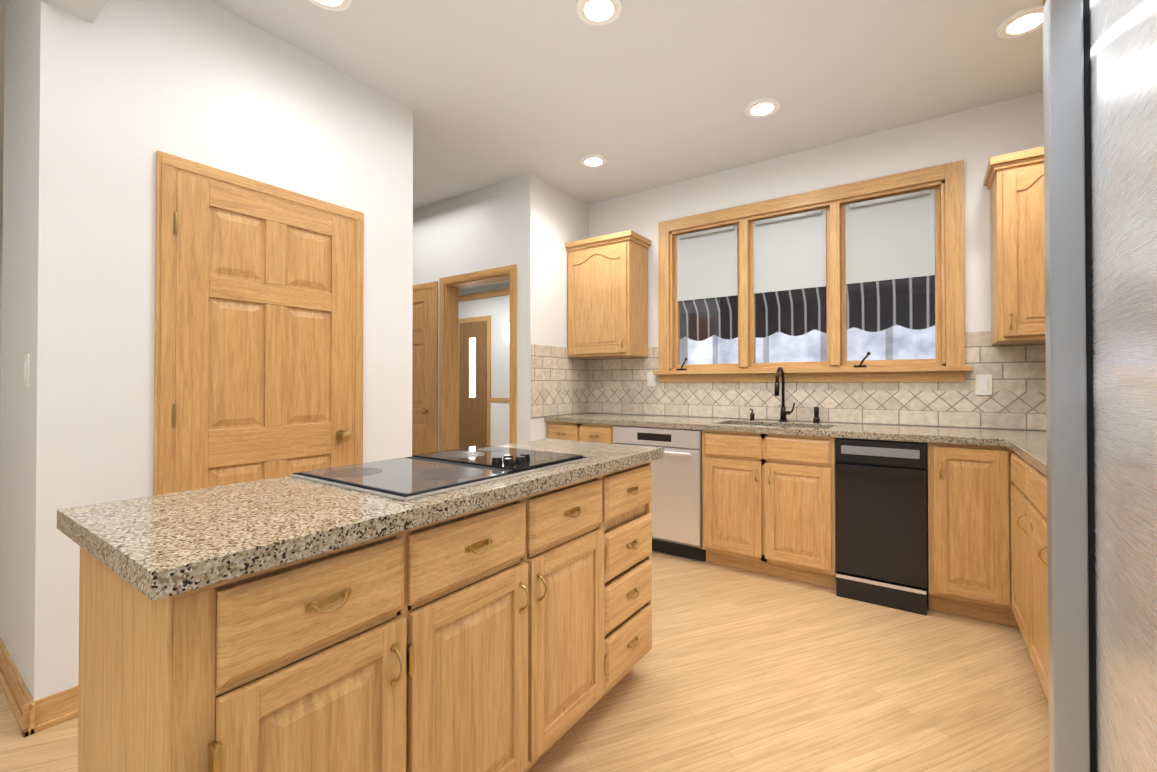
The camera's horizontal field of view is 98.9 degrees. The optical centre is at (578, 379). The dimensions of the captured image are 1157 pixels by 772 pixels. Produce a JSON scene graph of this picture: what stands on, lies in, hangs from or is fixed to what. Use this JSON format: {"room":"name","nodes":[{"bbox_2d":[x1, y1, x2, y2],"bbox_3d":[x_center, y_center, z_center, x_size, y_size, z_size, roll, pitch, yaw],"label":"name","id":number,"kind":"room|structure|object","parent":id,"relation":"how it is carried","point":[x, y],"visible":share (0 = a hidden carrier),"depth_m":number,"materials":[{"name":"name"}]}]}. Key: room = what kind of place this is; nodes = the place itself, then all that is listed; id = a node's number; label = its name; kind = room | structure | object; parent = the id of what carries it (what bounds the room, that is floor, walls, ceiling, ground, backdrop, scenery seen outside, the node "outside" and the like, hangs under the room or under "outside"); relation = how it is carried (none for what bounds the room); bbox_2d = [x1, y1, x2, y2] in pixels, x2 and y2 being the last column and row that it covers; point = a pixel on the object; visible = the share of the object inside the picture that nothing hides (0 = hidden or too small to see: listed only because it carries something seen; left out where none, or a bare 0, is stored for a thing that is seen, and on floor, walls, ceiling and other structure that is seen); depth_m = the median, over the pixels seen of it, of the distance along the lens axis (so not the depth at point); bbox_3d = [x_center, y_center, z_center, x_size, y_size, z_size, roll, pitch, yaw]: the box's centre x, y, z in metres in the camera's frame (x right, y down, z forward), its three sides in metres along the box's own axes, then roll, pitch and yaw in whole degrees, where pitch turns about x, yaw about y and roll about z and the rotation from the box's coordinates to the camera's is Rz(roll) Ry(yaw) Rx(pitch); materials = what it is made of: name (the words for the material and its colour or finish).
{"room":"kitchen","nodes":[
{"label":"kitchen","id":0,"kind":"room"},
{"bbox_2d":[0,216,2,447],"bbox_3d":[-4.831,-0.173,6.028,0.140,2.800,10.360,0,-1,35],"label":"wall","id":1,"kind":"structure","parent":0,"point":[1,235],"depth_m":4.80,"materials":[{"name":"white paint"}]},
{"bbox_2d":[41,0,106,22],"bbox_3d":[-0.373,-1.464,0.754,3.500,0.310,0.130,0,-1,35],"label":"header beam","id":2,"kind":"structure","parent":0,"point":[89,10],"depth_m":1.73,"materials":[{"name":"white paint"}]},
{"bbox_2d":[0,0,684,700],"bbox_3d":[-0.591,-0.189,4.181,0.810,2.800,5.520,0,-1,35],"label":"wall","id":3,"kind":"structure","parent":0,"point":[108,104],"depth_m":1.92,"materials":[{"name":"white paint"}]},
{"bbox_2d":[0,637,32,736],"bbox_3d":[-2.162,1.141,1.884,0.806,0.100,0.026,0,-1,35],"label":"baseboard","id":4,"kind":"structure","parent":3,"relation":"attached to","point":[31,715],"depth_m":1.80,"materials":[{"name":"brown wood"}]},
{"bbox_2d":[24,354,29,387],"bbox_3d":[-1.987,-0.030,1.783,0.075,0.118,0.008,0,-1,35],"label":"light switch","id":5,"kind":"object","parent":3,"relation":"attached to","point":[26,357],"depth_m":1.76,"materials":[{"name":"beige plastic"}]},
{"bbox_2d":[31,686,77,733],"bbox_3d":[-1.744,1.140,1.802,0.026,0.100,0.311,0,-1,35],"label":"baseboard","id":6,"kind":"structure","parent":3,"relation":"attached to","point":[52,710],"depth_m":1.71,"materials":[{"name":"brown wood"}]},
{"bbox_2d":[154,150,363,494],"bbox_3d":[-1.379,0.148,2.277,0.091,2.092,0.874,0,-1,35],"label":"door","id":7,"kind":"structure","parent":3,"relation":"attached to","point":[259,293],"depth_m":2.21,"materials":[{"name":"brown wood"}]},
{"bbox_2d":[413,173,544,450],"bbox_3d":[-2.323,-0.180,5.255,4.860,2.800,0.140,0,-1,35],"label":"wall","id":8,"kind":"structure","parent":0,"point":[529,225],"depth_m":4.08,"materials":[{"name":"white paint"}]},
{"bbox_2d":[412,264,516,454],"bbox_3d":[-1.217,0.157,4.425,1.824,2.112,0.231,0,-1,35],"label":"door frame","id":9,"kind":"structure","parent":8,"relation":"attached to","point":[425,375],"depth_m":4.42,"materials":[{"name":"brown wood"}]},
{"bbox_2d":[458,288,509,447],"bbox_3d":[-0.728,-0.109,7.628,4.640,2.700,0.040,0,-1,35],"label":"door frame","id":10,"kind":"structure","parent":8,"relation":"attached to","point":[483,417],"depth_m":8.27,"materials":[{"name":"brown wood"}]},
{"bbox_2d":[503,324,509,341],"bbox_3d":[-1.118,-0.737,7.845,0.190,0.300,0.088,0,-1,35],"label":"sconce","id":11,"kind":"object","parent":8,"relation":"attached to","point":[506,333],"visible":0.71,"depth_m":7.81,"materials":[{"name":"white glass"}]},
{"bbox_2d":[0,0,1044,289],"bbox_3d":[-1.381,-1.645,3.550,8.650,0.100,10.500,0,-1,35],"label":"ceiling","id":12,"kind":"structure","parent":0,"point":[644,94],"depth_m":2.60,"materials":[{"name":"white paint"}]},
{"bbox_2d":[309,0,351,10],"bbox_3d":[-1.045,-1.600,2.047,0.195,0.016,0.195,0,-1,29],"label":"recessed light","id":13,"kind":"object","parent":12,"relation":"in","point":[333,5],"depth_m":2.10,"materials":[{"name":"white"}]},
{"bbox_2d":[580,154,606,167],"bbox_3d":[0.108,-1.586,3.596,0.195,0.016,0.195,0,-1,29],"label":"recessed light","id":14,"kind":"object","parent":12,"relation":"in","point":[590,160],"depth_m":3.57,"materials":[{"name":"white"}]},
{"bbox_2d":[576,0,621,25],"bbox_3d":[0.088,-1.599,2.134,0.195,0.016,0.195,0,-1,29],"label":"recessed light","id":15,"kind":"object","parent":12,"relation":"in","point":[592,12],"depth_m":2.14,"materials":[{"name":"white"}]},
{"bbox_2d":[745,97,779,117],"bbox_3d":[1.078,-1.592,2.907,0.195,0.016,0.195,0,-1,29],"label":"recessed light","id":16,"kind":"object","parent":12,"relation":"in","point":[762,107],"depth_m":2.89,"materials":[{"name":"white"}]},
{"bbox_2d":[997,4,1044,37],"bbox_3d":[1.999,-1.598,2.216,0.195,0.016,0.195,0,-1,29],"label":"recessed light","id":17,"kind":"object","parent":12,"relation":"in","point":[1025,21],"depth_m":2.21,"materials":[{"name":"white"}]},
{"bbox_2d":[0,551,1048,771],"bbox_3d":[-1.381,1.255,3.524,8.650,0.100,10.500,0,-1,35],"label":"floor","id":18,"kind":"structure","parent":0,"point":[736,670],"depth_m":1.87,"materials":[{"name":"brown wood"}]},
{"bbox_2d":[78,454,663,771],"bbox_3d":[-0.350,0.751,1.505,0.578,0.874,1.572,0,-1,35],"label":"kitchen island","id":19,"kind":"object","parent":18,"relation":"on","point":[287,624],"depth_m":1.01,"materials":[{"name":"brown wood"}]},
{"bbox_2d":[57,438,663,605],"bbox_3d":[-0.366,0.302,1.520,0.600,0.061,1.630,0,-1,35],"label":"island countertop","id":20,"kind":"structure","parent":19,"relation":"on","point":[155,543],"depth_m":0.97,"materials":[{"name":"beige stone"}]},
{"bbox_2d":[292,445,588,500],"bbox_3d":[-0.383,0.254,1.538,0.510,0.036,0.730,0,-1,35],"label":"cooktop","id":21,"kind":"object","parent":20,"relation":"in","point":[415,476],"visible":1,"depth_m":1.41,"materials":[{"name":"black glass"}]},
{"bbox_2d":[547,422,614,443],"bbox_3d":[0.168,0.772,4.020,0.626,0.874,0.616,0,-1,35],"label":"base cabinet","id":22,"kind":"object","parent":18,"relation":"on","point":[555,430],"depth_m":3.76,"materials":[{"name":"brown wood"}]},
{"bbox_2d":[545,413,1045,446],"bbox_3d":[1.341,0.307,3.197,3.496,0.040,0.632,0,-1,35],"label":"countertop","id":23,"kind":"structure","parent":22,"relation":"on","point":[926,434],"depth_m":3.00,"materials":[{"name":"beige stone"}]},
{"bbox_2d":[750,367,819,422],"bbox_3d":[1.371,0.100,3.361,0.456,0.375,0.225,0,-1,35],"label":"bronze faucet","id":24,"kind":"object","parent":23,"relation":"on","point":[784,412],"visible":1,"depth_m":3.40,"materials":[{"name":"black metal"}]},
{"bbox_2d":[613,425,705,560],"bbox_3d":[0.681,0.770,3.627,0.656,0.872,0.660,0,-1,35],"label":"dishwasher","id":25,"kind":"object","parent":18,"relation":"on","point":[676,507],"visible":0.56,"depth_m":3.31,"materials":[{"name":"grey metal"}]},
{"bbox_2d":[835,438,927,615],"bbox_3d":[1.769,0.763,2.878,0.418,0.872,0.644,0,-1,35],"label":"trash compactor","id":26,"kind":"object","parent":18,"relation":"on","point":[881,522],"visible":0.96,"depth_m":2.62,"materials":[{"name":"black metal"}]},
{"bbox_2d":[927,443,990,621],"bbox_3d":[2.093,0.761,2.677,0.336,0.874,0.616,0,-1,35],"label":"base cabinet","id":27,"kind":"object","parent":18,"relation":"on","point":[958,476],"depth_m":2.46,"materials":[{"name":"brown wood"}]},
{"bbox_2d":[993,429,1045,432],"bbox_3d":[2.471,0.300,2.382,0.702,0.040,0.330,0,-1,35],"label":"countertop","id":28,"kind":"structure","parent":27,"relation":"on","point":[994,430],"depth_m":2.70,"materials":[{"name":"beige stone"}]},
{"bbox_2d":[991,446,1026,645],"bbox_3d":[2.152,0.754,1.951,0.745,0.874,0.584,0,-1,35],"label":"base cabinet","id":29,"kind":"object","parent":18,"relation":"on","point":[1008,469],"depth_m":2.35,"materials":[{"name":"brown wood"}]},
{"bbox_2d":[1001,433,1046,476],"bbox_3d":[1.762,0.291,1.359,0.702,0.040,1.860,0,-1,35],"label":"countertop","id":30,"kind":"structure","parent":29,"relation":"on","point":[1029,446],"depth_m":2.05,"materials":[{"name":"beige stone"}]},
{"bbox_2d":[1027,462,1042,686],"bbox_3d":[1.912,0.751,1.556,0.687,0.874,0.590,0,-1,35],"label":"base cabinet","id":31,"kind":"object","parent":18,"relation":"on","point":[1034,487],"depth_m":1.82,"materials":[{"name":"brown wood"}]},
{"bbox_2d":[1039,471,1048,702],"bbox_3d":[1.646,0.747,1.174,0.687,0.874,0.590,0,-1,35],"label":"base cabinet","id":32,"kind":"object","parent":18,"relation":"on","point":[1042,478],"depth_m":1.67,"materials":[{"name":"brown wood"}]},
{"bbox_2d":[1043,0,1156,771],"bbox_3d":[0.913,0.262,0.287,0.828,1.830,0.800,0,-1,35],"label":"fridge","id":33,"kind":"object","parent":18,"relation":"on","point":[1100,124],"visible":1,"depth_m":0.71,"materials":[{"name":"grey metal"}]},
{"bbox_2d":[589,91,1045,575],"bbox_3d":[1.566,-0.195,3.524,3.800,2.800,0.150,0,-1,35],"label":"wall","id":34,"kind":"structure","parent":0,"point":[975,139],"depth_m":3.21,"materials":[{"name":"white paint"}]},
{"bbox_2d":[565,230,650,358],"bbox_3d":[0.229,-0.672,4.144,0.658,0.965,0.366,0,-1,35],"label":"upper cabinet","id":35,"kind":"object","parent":34,"relation":"attached to","point":[608,296],"visible":1,"depth_m":4.00,"materials":[{"name":"brown wood"}]},
{"bbox_2d":[647,372,655,385],"bbox_3d":[0.603,-0.005,4.098,0.075,0.118,0.008,0,-1,35],"label":"outlet","id":36,"kind":"object","parent":34,"relation":"attached to","point":[651,379],"depth_m":4.09,"materials":[{"name":"beige plastic"}]},
{"bbox_2d":[680,229,934,340],"bbox_3d":[1.819,-0.966,3.982,4.800,1.150,0.840,0,-1,35],"label":"canopy","id":37,"kind":"object","parent":34,"relation":"attached to","point":[885,307],"depth_m":4.30,"materials":[{"name":"black fabric"}]},
{"bbox_2d":[653,160,971,382],"bbox_3d":[1.501,-0.637,3.539,2.040,1.315,0.205,0,-1,35],"label":"window","id":38,"kind":"structure","parent":34,"relation":"in","point":[947,364],"depth_m":3.34,"materials":[{"name":"brown wood"}]},
{"bbox_2d":[677,189,934,300],"bbox_3d":[1.494,-0.907,3.531,1.700,0.535,0.037,0,-1,35],"label":"roller shades","id":39,"kind":"object","parent":38,"relation":"attached to","point":[891,238],"visible":0.96,"depth_m":3.45,"materials":[{"name":"grey fabric"}]},
{"bbox_2d":[975,374,991,394],"bbox_3d":[2.353,0.029,2.877,0.075,0.118,0.008,0,-1,35],"label":"outlet","id":40,"kind":"object","parent":34,"relation":"attached to","point":[983,384],"depth_m":2.87,"materials":[{"name":"beige plastic"}]},
{"bbox_2d":[987,150,1045,344],"bbox_3d":[2.438,-0.665,2.621,0.368,0.926,0.337,0,-1,35],"label":"upper cabinet","id":41,"kind":"object","parent":34,"relation":"attached to","point":[1013,182],"depth_m":2.55,"materials":[{"name":"brown wood"}]},
{"label":"outside","id":42,"kind":"structure","parent":0,"visible":0},
{"bbox_2d":[688,324,934,364],"bbox_3d":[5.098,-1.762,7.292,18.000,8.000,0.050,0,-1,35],"label":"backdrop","id":43,"kind":"structure","parent":42,"point":[852,336],"depth_m":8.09,"materials":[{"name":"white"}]}
]}

